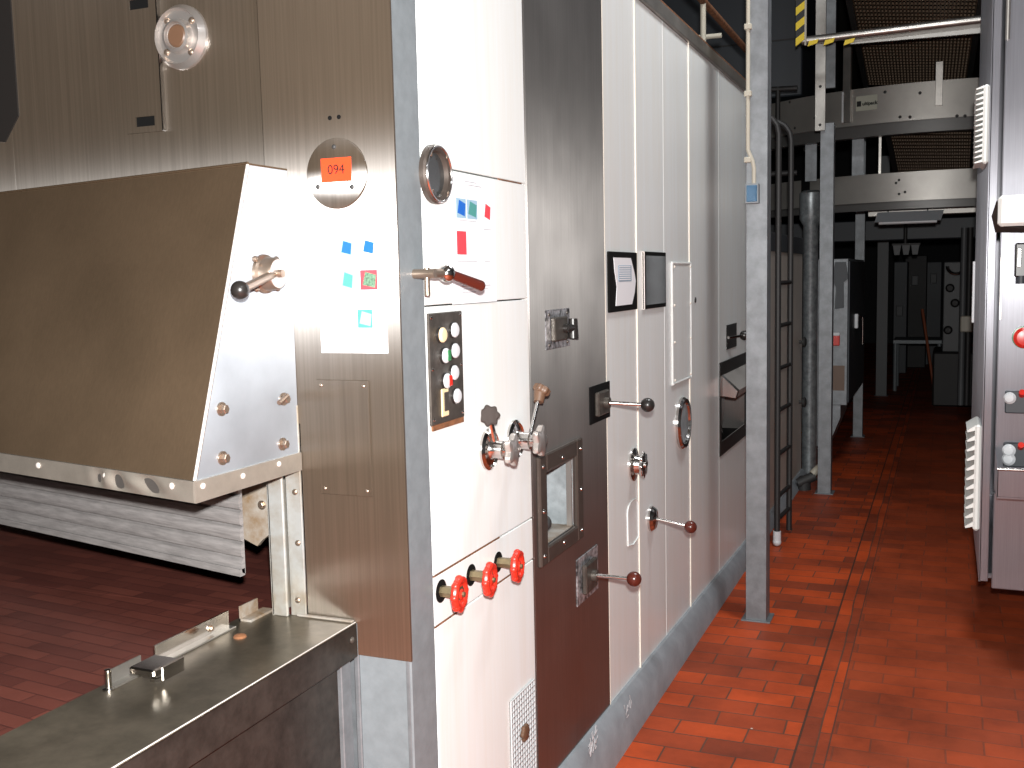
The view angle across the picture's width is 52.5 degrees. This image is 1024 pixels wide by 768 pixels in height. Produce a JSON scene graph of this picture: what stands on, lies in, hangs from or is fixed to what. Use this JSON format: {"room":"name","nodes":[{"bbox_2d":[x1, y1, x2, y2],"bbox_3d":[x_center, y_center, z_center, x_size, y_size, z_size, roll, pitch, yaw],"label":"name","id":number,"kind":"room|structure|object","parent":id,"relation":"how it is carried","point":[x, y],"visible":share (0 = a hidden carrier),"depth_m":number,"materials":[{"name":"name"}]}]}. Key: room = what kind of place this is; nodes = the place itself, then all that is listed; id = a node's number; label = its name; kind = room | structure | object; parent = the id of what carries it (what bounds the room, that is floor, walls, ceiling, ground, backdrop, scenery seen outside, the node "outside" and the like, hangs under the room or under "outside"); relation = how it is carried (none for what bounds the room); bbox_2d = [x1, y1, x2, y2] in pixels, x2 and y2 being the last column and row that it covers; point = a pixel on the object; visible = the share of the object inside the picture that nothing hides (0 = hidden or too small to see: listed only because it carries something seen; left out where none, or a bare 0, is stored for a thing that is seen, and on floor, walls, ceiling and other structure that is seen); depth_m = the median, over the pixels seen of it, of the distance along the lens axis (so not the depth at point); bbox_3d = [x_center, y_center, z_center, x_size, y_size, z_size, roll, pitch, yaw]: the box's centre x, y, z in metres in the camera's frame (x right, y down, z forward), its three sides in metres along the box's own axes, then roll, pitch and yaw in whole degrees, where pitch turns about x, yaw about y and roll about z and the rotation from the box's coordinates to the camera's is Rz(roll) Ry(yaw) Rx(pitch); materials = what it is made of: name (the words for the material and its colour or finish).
{"room":"processing plant","nodes":[
{"label":"processing plant","id":0,"kind":"room"},
{"bbox_2d":[615,343,1023,767],"bbox_3d":[2.774,0.537,10.342,9.200,0.100,27.000,1,6,23],"label":"floor","id":1,"kind":"structure","parent":0,"point":[883,645],"depth_m":4.55,"materials":[{"name":"red tile"}]},
{"bbox_2d":[0,581,357,767],"bbox_3d":[-1.756,1.035,1.480,2.061,0.916,2.556,1,6,23],"label":"table","id":2,"kind":"object","parent":1,"relation":"on","point":[88,679],"visible":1,"depth_m":1.99,"materials":[{"name":"metal"}]},
{"bbox_2d":[0,0,745,767],"bbox_3d":[-0.263,-0.985,4.757,2.484,4.200,5.071,1,6,23],"label":"washing machine","id":3,"kind":"object","parent":1,"relation":"on","point":[512,504],"depth_m":2.53,"materials":[{"name":"grey paint"}]},
{"bbox_2d":[0,162,301,576],"bbox_3d":[-0.955,-0.026,2.291,1.138,0.850,0.467,1,6,23],"label":"hood","id":4,"kind":"object","parent":3,"relation":"attached to","point":[148,366],"visible":1,"depth_m":2.16,"materials":[{"name":"metal"}]},
{"bbox_2d":[0,471,245,576],"bbox_3d":[-0.979,0.213,2.455,1.004,0.343,0.018,3,7,35],"label":"metal panel","id":5,"kind":"object","parent":4,"relation":"hanging from","point":[208,534],"depth_m":2.39,"materials":[{"name":"metal"}]},
{"bbox_2d":[321,157,351,182],"bbox_3d":[-0.358,-0.436,2.111,0.071,0.048,0.002,1,6,23],"label":"sticker","id":6,"kind":"object","parent":3,"relation":"attached to","point":[332,169],"visible":1,"depth_m":2.11,"materials":[{"name":"orange paper"}]},
{"bbox_2d":[328,164,343,173],"bbox_3d":[-0.358,-0.437,2.111,0.039,0.019,0.001,1,6,23],"label":"print","id":7,"kind":"object","parent":6,"relation":"attached to","point":[332,168],"depth_m":2.11,"materials":[{"name":"black"}]},
{"bbox_2d":[316,210,387,352],"bbox_3d":[-0.329,-0.207,2.129,0.159,0.288,0.002,1,6,23],"label":"printed notice","id":8,"kind":"object","parent":3,"relation":"attached to","point":[350,245],"visible":1,"depth_m":2.13,"materials":[{"name":"white paper"}]},
{"bbox_2d":[339,239,352,256],"bbox_3d":[-0.340,-0.279,2.125,0.030,0.035,0.001,1,6,23],"label":"picture","id":9,"kind":"object","parent":8,"relation":"on","point":[345,245],"depth_m":2.13,"materials":[{"name":"blue paper"}]},
{"bbox_2d":[341,270,353,289],"bbox_3d":[-0.339,-0.213,2.132,0.030,0.040,0.001,1,6,23],"label":"picture","id":10,"kind":"object","parent":8,"relation":"attached to","point":[347,276],"depth_m":2.13,"materials":[{"name":"teal paper"}]},
{"bbox_2d":[357,310,372,327],"bbox_3d":[-0.301,-0.134,2.125,0.035,0.037,0.001,1,6,23],"label":"picture","id":11,"kind":"object","parent":8,"relation":"attached to","point":[364,317],"depth_m":2.13,"materials":[{"name":"teal"}]},
{"bbox_2d":[361,238,374,255],"bbox_3d":[-0.292,-0.278,2.106,0.032,0.035,0.001,1,6,23],"label":"picture","id":12,"kind":"object","parent":8,"relation":"on","point":[367,244],"depth_m":2.11,"materials":[{"name":"blue paper"}]},
{"bbox_2d":[360,270,377,289],"bbox_3d":[-0.292,-0.212,2.113,0.040,0.040,0.001,1,6,23],"label":"picture","id":13,"kind":"object","parent":8,"relation":"attached to","point":[368,278],"depth_m":2.11,"materials":[{"name":"red"}]},
{"bbox_2d":[449,172,496,304],"bbox_3d":[-0.088,-0.337,2.421,0.002,0.294,0.248,1,6,23],"label":"printed notice","id":14,"kind":"object","parent":3,"relation":"attached to","point":[472,198],"visible":0.95,"depth_m":2.42,"materials":[{"name":"white paper"}]},
{"bbox_2d":[456,198,465,217],"bbox_3d":[-0.115,-0.398,2.352,0.001,0.044,0.052,1,6,23],"label":"picture","id":15,"kind":"object","parent":14,"relation":"on","point":[460,202],"depth_m":2.35,"materials":[{"name":"blue paper"}]},
{"bbox_2d":[457,231,466,254],"bbox_3d":[-0.114,-0.321,2.358,0.001,0.053,0.050,1,6,23],"label":"picture","id":16,"kind":"object","parent":14,"relation":"attached to","point":[461,235],"depth_m":2.36,"materials":[{"name":"red paper"}]},
{"bbox_2d":[467,199,477,219],"bbox_3d":[-0.092,-0.405,2.406,0.001,0.044,0.057,1,6,23],"label":"picture","id":17,"kind":"object","parent":14,"relation":"attached to","point":[472,204],"depth_m":2.41,"materials":[{"name":"green paper"}]},
{"bbox_2d":[483,202,490,221],"bbox_3d":[-0.060,-0.412,2.485,0.001,0.047,0.045,1,6,23],"label":"picture","id":18,"kind":"object","parent":14,"relation":"attached to","point":[486,205],"depth_m":2.48,"materials":[{"name":"red paper"}]},
{"bbox_2d":[479,405,520,469],"bbox_3d":[-0.029,0.129,2.508,0.084,0.163,0.103,1,6,23],"label":"tap","id":19,"kind":"object","parent":3,"relation":"on","point":[491,450],"depth_m":2.49,"materials":[{"name":"grey metal"}]},
{"bbox_2d":[506,383,550,456],"bbox_3d":[0.052,0.099,2.679,0.082,0.194,0.157,1,6,23],"label":"tap","id":20,"kind":"object","parent":3,"relation":"on","point":[520,420],"depth_m":2.68,"materials":[{"name":"grey metal"}]},
{"bbox_2d":[558,469,806,767],"bbox_3d":[1.046,0.937,5.212,0.104,0.227,6.376,1,6,23],"label":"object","id":21,"kind":"structure","parent":1,"relation":"on","point":[604,745],"depth_m":3.89,"materials":[{"name":"grey paint"}]},
{"bbox_2d":[741,0,773,623],"bbox_3d":[1.085,-1.447,4.563,0.132,5.100,0.159,1,6,23],"label":"steel post","id":22,"kind":"object","parent":1,"relation":"on","point":[758,26],"visible":1,"depth_m":4.64,"materials":[{"name":"grey metal"}]},
{"bbox_2d":[771,115,793,545],"bbox_3d":[1.487,-0.316,6.150,0.302,2.509,0.375,1,6,23],"label":"ladder","id":23,"kind":"object","parent":1,"relation":"on","point":[777,124],"visible":0.77,"depth_m":6.06,"materials":[{"name":"black metal"}]},
{"bbox_2d":[770,232,806,509],"bbox_3d":[0.918,-0.112,7.362,2.036,1.820,2.312,1,6,23],"label":"washer end section","id":24,"kind":"object","parent":1,"relation":"on","point":[799,341],"visible":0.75,"depth_m":7.26,"materials":[{"name":"metal"}]},
{"bbox_2d":[771,85,797,176],"bbox_3d":[1.843,-1.643,7.709,0.535,1.115,0.040,1,6,23],"label":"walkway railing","id":25,"kind":"object","parent":24,"relation":"on","point":[777,89],"visible":0.36,"depth_m":7.60,"materials":[{"name":"black metal"}]},
{"bbox_2d":[796,464,817,490],"bbox_3d":[2.180,0.684,7.613,0.188,0.191,0.114,1,6,23],"label":"pump","id":26,"kind":"object","parent":1,"relation":"on","point":[803,481],"visible":0.9,"depth_m":7.59,"materials":[{"name":"grey metal"}]},
{"bbox_2d":[799,190,819,473],"bbox_3d":[2.340,-0.395,8.148,0.174,2.220,0.174,1,6,23],"label":"vertical pipe","id":27,"kind":"object","parent":1,"relation":"on","point":[809,200],"visible":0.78,"depth_m":8.09,"materials":[{"name":"grey metal"}]},
{"bbox_2d":[814,122,834,494],"bbox_3d":[2.238,-0.515,7.387,0.130,2.620,0.140,1,6,23],"label":"steel post","id":28,"kind":"object","parent":1,"relation":"on","point":[827,137],"visible":0.91,"depth_m":7.34,"materials":[{"name":"grey metal"}]},
{"bbox_2d":[815,0,826,130],"bbox_3d":[2.110,-2.967,7.074,0.070,2.434,0.028,1,6,23],"label":"strut","id":29,"kind":"object","parent":28,"relation":"attached to","point":[821,5],"visible":1,"depth_m":7.15,"materials":[{"name":"metal"}]},
{"bbox_2d":[817,259,864,445],"bbox_3d":[2.906,-0.232,9.038,0.322,1.691,1.734,1,6,23],"label":"tall cabinet","id":30,"kind":"object","parent":1,"relation":"on","point":[848,328],"visible":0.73,"depth_m":8.33,"materials":[{"name":"metal"}]},
{"bbox_2d":[833,333,839,345],"bbox_3d":[2.568,-0.357,8.239,0.065,0.105,0.034,1,6,23],"label":"switch","id":31,"kind":"object","parent":30,"relation":"attached to","point":[836,336],"depth_m":8.22,"materials":[{"name":"red plastic"}]},
{"bbox_2d":[834,262,847,308],"bbox_3d":[2.589,-0.776,8.183,0.120,0.370,0.025,1,6,23],"label":"cloth","id":32,"kind":"object","parent":30,"relation":"hanging from","point":[840,268],"visible":0.88,"depth_m":8.17,"materials":[{"name":"grey fabric"}]},
{"bbox_2d":[851,138,866,437],"bbox_3d":[3.314,-0.987,9.886,0.125,3.000,0.140,1,6,23],"label":"steel post","id":33,"kind":"object","parent":1,"relation":"on","point":[860,217],"visible":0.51,"depth_m":9.82,"materials":[{"name":"grey metal"}]},
{"bbox_2d":[874,156,889,395],"bbox_3d":[4.681,-1.345,13.091,0.170,3.000,0.160,1,6,23],"label":"steel post","id":34,"kind":"object","parent":1,"relation":"on","point":[883,246],"visible":0.66,"depth_m":13.08,"materials":[{"name":"grey metal"}]},
{"bbox_2d":[892,262,908,372],"bbox_3d":[6.065,-1.044,16.187,0.198,1.709,0.620,1,6,23],"label":"column","id":35,"kind":"structure","parent":1,"relation":"on","point":[901,269],"depth_m":15.91,"materials":[{"name":"metal"}]},
{"bbox_2d":[905,255,927,367],"bbox_3d":[6.623,-1.192,17.027,0.333,1.807,0.620,1,6,23],"label":"column","id":36,"kind":"structure","parent":1,"relation":"on","point":[918,265],"depth_m":16.75,"materials":[{"name":"black metal"}]},
{"bbox_2d":[893,337,941,390],"bbox_3d":[5.425,-0.274,13.882,0.595,0.674,0.700,1,6,23],"label":"table","id":37,"kind":"object","parent":1,"relation":"on","point":[897,340],"visible":0.7,"depth_m":13.67,"materials":[{"name":"grey paint"}]},
{"bbox_2d":[921,309,931,382],"bbox_3d":[5.349,-0.428,13.330,0.036,1.066,0.344,-2,6,-10],"label":"broom","id":38,"kind":"object","parent":1,"relation":"on","point":[922,310],"visible":0.66,"depth_m":13.34,"materials":[{"name":"brown wood"}]},
{"bbox_2d":[926,262,941,364],"bbox_3d":[7.066,-1.191,17.387,0.230,1.699,0.620,1,6,23],"label":"column","id":39,"kind":"structure","parent":1,"relation":"on","point":[934,271],"depth_m":17.10,"materials":[{"name":"metal"}]},
{"bbox_2d":[932,227,973,406],"bbox_3d":[5.084,-0.691,11.526,0.753,2.000,2.600,1,6,23],"label":"machine","id":40,"kind":"object","parent":1,"relation":"on","point":[952,371],"visible":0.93,"depth_m":11.91,"materials":[{"name":"grey metal"}]},
{"bbox_2d":[964,0,1023,590],"bbox_3d":[2.642,-1.041,4.679,1.056,4.200,2.037,1,6,23],"label":"tall cabinet","id":41,"kind":"object","parent":1,"relation":"on","point":[994,460],"visible":1,"depth_m":4.22,"materials":[{"name":"metal"}]},
{"bbox_2d":[964,416,981,530],"bbox_3d":[1.988,0.380,4.479,0.056,0.450,0.280,1,6,23],"label":"vent","id":42,"kind":"object","parent":41,"relation":"attached to","point":[972,486],"depth_m":4.37,"materials":[{"name":"white plastic"}]},
{"bbox_2d":[973,84,989,168],"bbox_3d":[1.958,-1.066,4.330,0.052,0.315,0.280,1,6,23],"label":"vent","id":43,"kind":"object","parent":41,"relation":"attached to","point":[982,94],"depth_m":4.22,"materials":[{"name":"white plastic"}]},
{"bbox_2d":[994,447,1023,499],"bbox_3d":[2.376,0.361,3.971,0.950,0.166,0.246,1,6,23],"label":"tray","id":44,"kind":"object","parent":41,"relation":"on","point":[1009,461],"depth_m":4.05,"materials":[{"name":"metal"}]},
{"bbox_2d":[1002,442,1023,466],"bbox_3d":[2.036,0.285,4.205,0.095,0.107,0.062,1,6,23],"label":"control panel","id":45,"kind":"object","parent":41,"relation":"attached to","point":[1012,452],"depth_m":4.20,"materials":[{"name":"grey"}]},
{"bbox_2d":[1003,389,1023,413],"bbox_3d":[2.029,0.070,4.184,0.087,0.101,0.062,1,6,23],"label":"control panel","id":46,"kind":"object","parent":41,"relation":"attached to","point":[1013,399],"depth_m":4.19,"materials":[{"name":"grey metal"}]},
{"bbox_2d":[1014,243,1023,283],"bbox_3d":[2.050,-0.479,4.112,0.105,0.160,0.065,1,6,23],"label":"switch","id":47,"kind":"object","parent":41,"relation":"attached to","point":[1018,247],"depth_m":4.11,"materials":[{"name":"black plastic"}]},
{"bbox_2d":[771,136,975,342],"bbox_3d":[7.917,-3.489,22.506,9.200,5.200,0.100,1,6,23],"label":"wall","id":48,"kind":"structure","parent":0,"point":[939,250],"depth_m":22.57,"materials":[{"name":"black"}]},
{"bbox_2d":[771,216,975,242],"bbox_3d":[3.685,-1.685,11.510,3.900,0.220,0.300,1,6,23],"label":"ceiling beam","id":49,"kind":"structure","parent":0,"point":[950,227],"depth_m":11.16,"materials":[{"name":"grey metal"}]},
{"bbox_2d":[838,0,979,91],"bbox_3d":[2.658,-4.734,9.801,9.200,0.100,27.000,1,6,23],"label":"ceiling","id":50,"kind":"structure","parent":0,"point":[844,21],"depth_m":18.07,"materials":[{"name":"grey metal"}]},
{"bbox_2d":[662,0,838,103],"bbox_3d":[1.506,-3.572,10.355,3.093,2.073,3.106,1,6,23],"label":"wall","id":51,"kind":"structure","parent":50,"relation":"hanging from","point":[791,64],"depth_m":8.60,"materials":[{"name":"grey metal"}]},
{"bbox_2d":[892,77,920,254],"bbox_3d":[4.148,-3.088,10.844,0.280,3.451,0.120,1,6,23],"label":"pendant lamp","id":52,"kind":"object","parent":50,"relation":"hanging from","point":[906,246],"visible":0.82,"depth_m":10.97,"materials":[{"name":"grey metal"}]},
{"bbox_2d":[868,206,975,217],"bbox_3d":[3.478,-1.448,8.708,0.921,0.055,0.150,1,6,23],"label":"cross beam","id":53,"kind":"structure","parent":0,"point":[950,210],"depth_m":8.59,"materials":[{"name":"metal"}]},
{"bbox_2d":[771,168,976,217],"bbox_3d":[3.486,-1.563,8.615,3.670,0.278,1.608,1,6,23],"label":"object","id":54,"kind":"structure","parent":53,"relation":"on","point":[950,187],"depth_m":7.99,"materials":[{"name":"metal"}]},
{"bbox_2d":[771,43,978,181],"bbox_3d":[3.391,-2.159,8.359,3.670,1.004,1.628,1,6,23],"label":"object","id":55,"kind":"structure","parent":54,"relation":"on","point":[940,105],"depth_m":7.84,"materials":[{"name":"metal"}]},
{"bbox_2d":[846,0,980,87],"bbox_3d":[2.853,-2.593,7.343,0.896,0.568,3.012,1,6,23],"label":"ceiling grating","id":56,"kind":"object","parent":55,"relation":"attached to","point":[917,58],"visible":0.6,"depth_m":7.76,"materials":[{"name":"brown metal"}]},
{"bbox_2d":[826,0,836,88],"bbox_3d":[2.283,-3.182,7.423,0.080,2.085,0.030,1,6,23],"label":"strut","id":57,"kind":"object","parent":56,"relation":"attached to","point":[831,4],"visible":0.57,"depth_m":7.48,"materials":[{"name":"metal"}]},
{"bbox_2d":[796,0,980,45],"bbox_3d":[2.385,-2.450,6.577,1.127,0.553,0.095,1,6,23],"label":"guard rail","id":58,"kind":"object","parent":56,"relation":"attached to","point":[973,22],"visible":0.88,"depth_m":6.59,"materials":[{"name":"metal"}]},
{"bbox_2d":[885,130,973,172],"bbox_3d":[3.407,-1.976,8.434,0.684,0.486,1.312,1,6,23],"label":"conveyor","id":59,"kind":"object","parent":55,"relation":"attached to","point":[953,147],"visible":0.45,"depth_m":8.53,"materials":[{"name":"brown metal"}]},
{"bbox_2d":[875,208,943,224],"bbox_3d":[3.192,-1.400,8.338,0.516,0.226,0.160,1,6,23],"label":"lamp","id":60,"kind":"object","parent":54,"relation":"hanging from","point":[928,216],"visible":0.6,"depth_m":8.29,"materials":[{"name":"white metal"}]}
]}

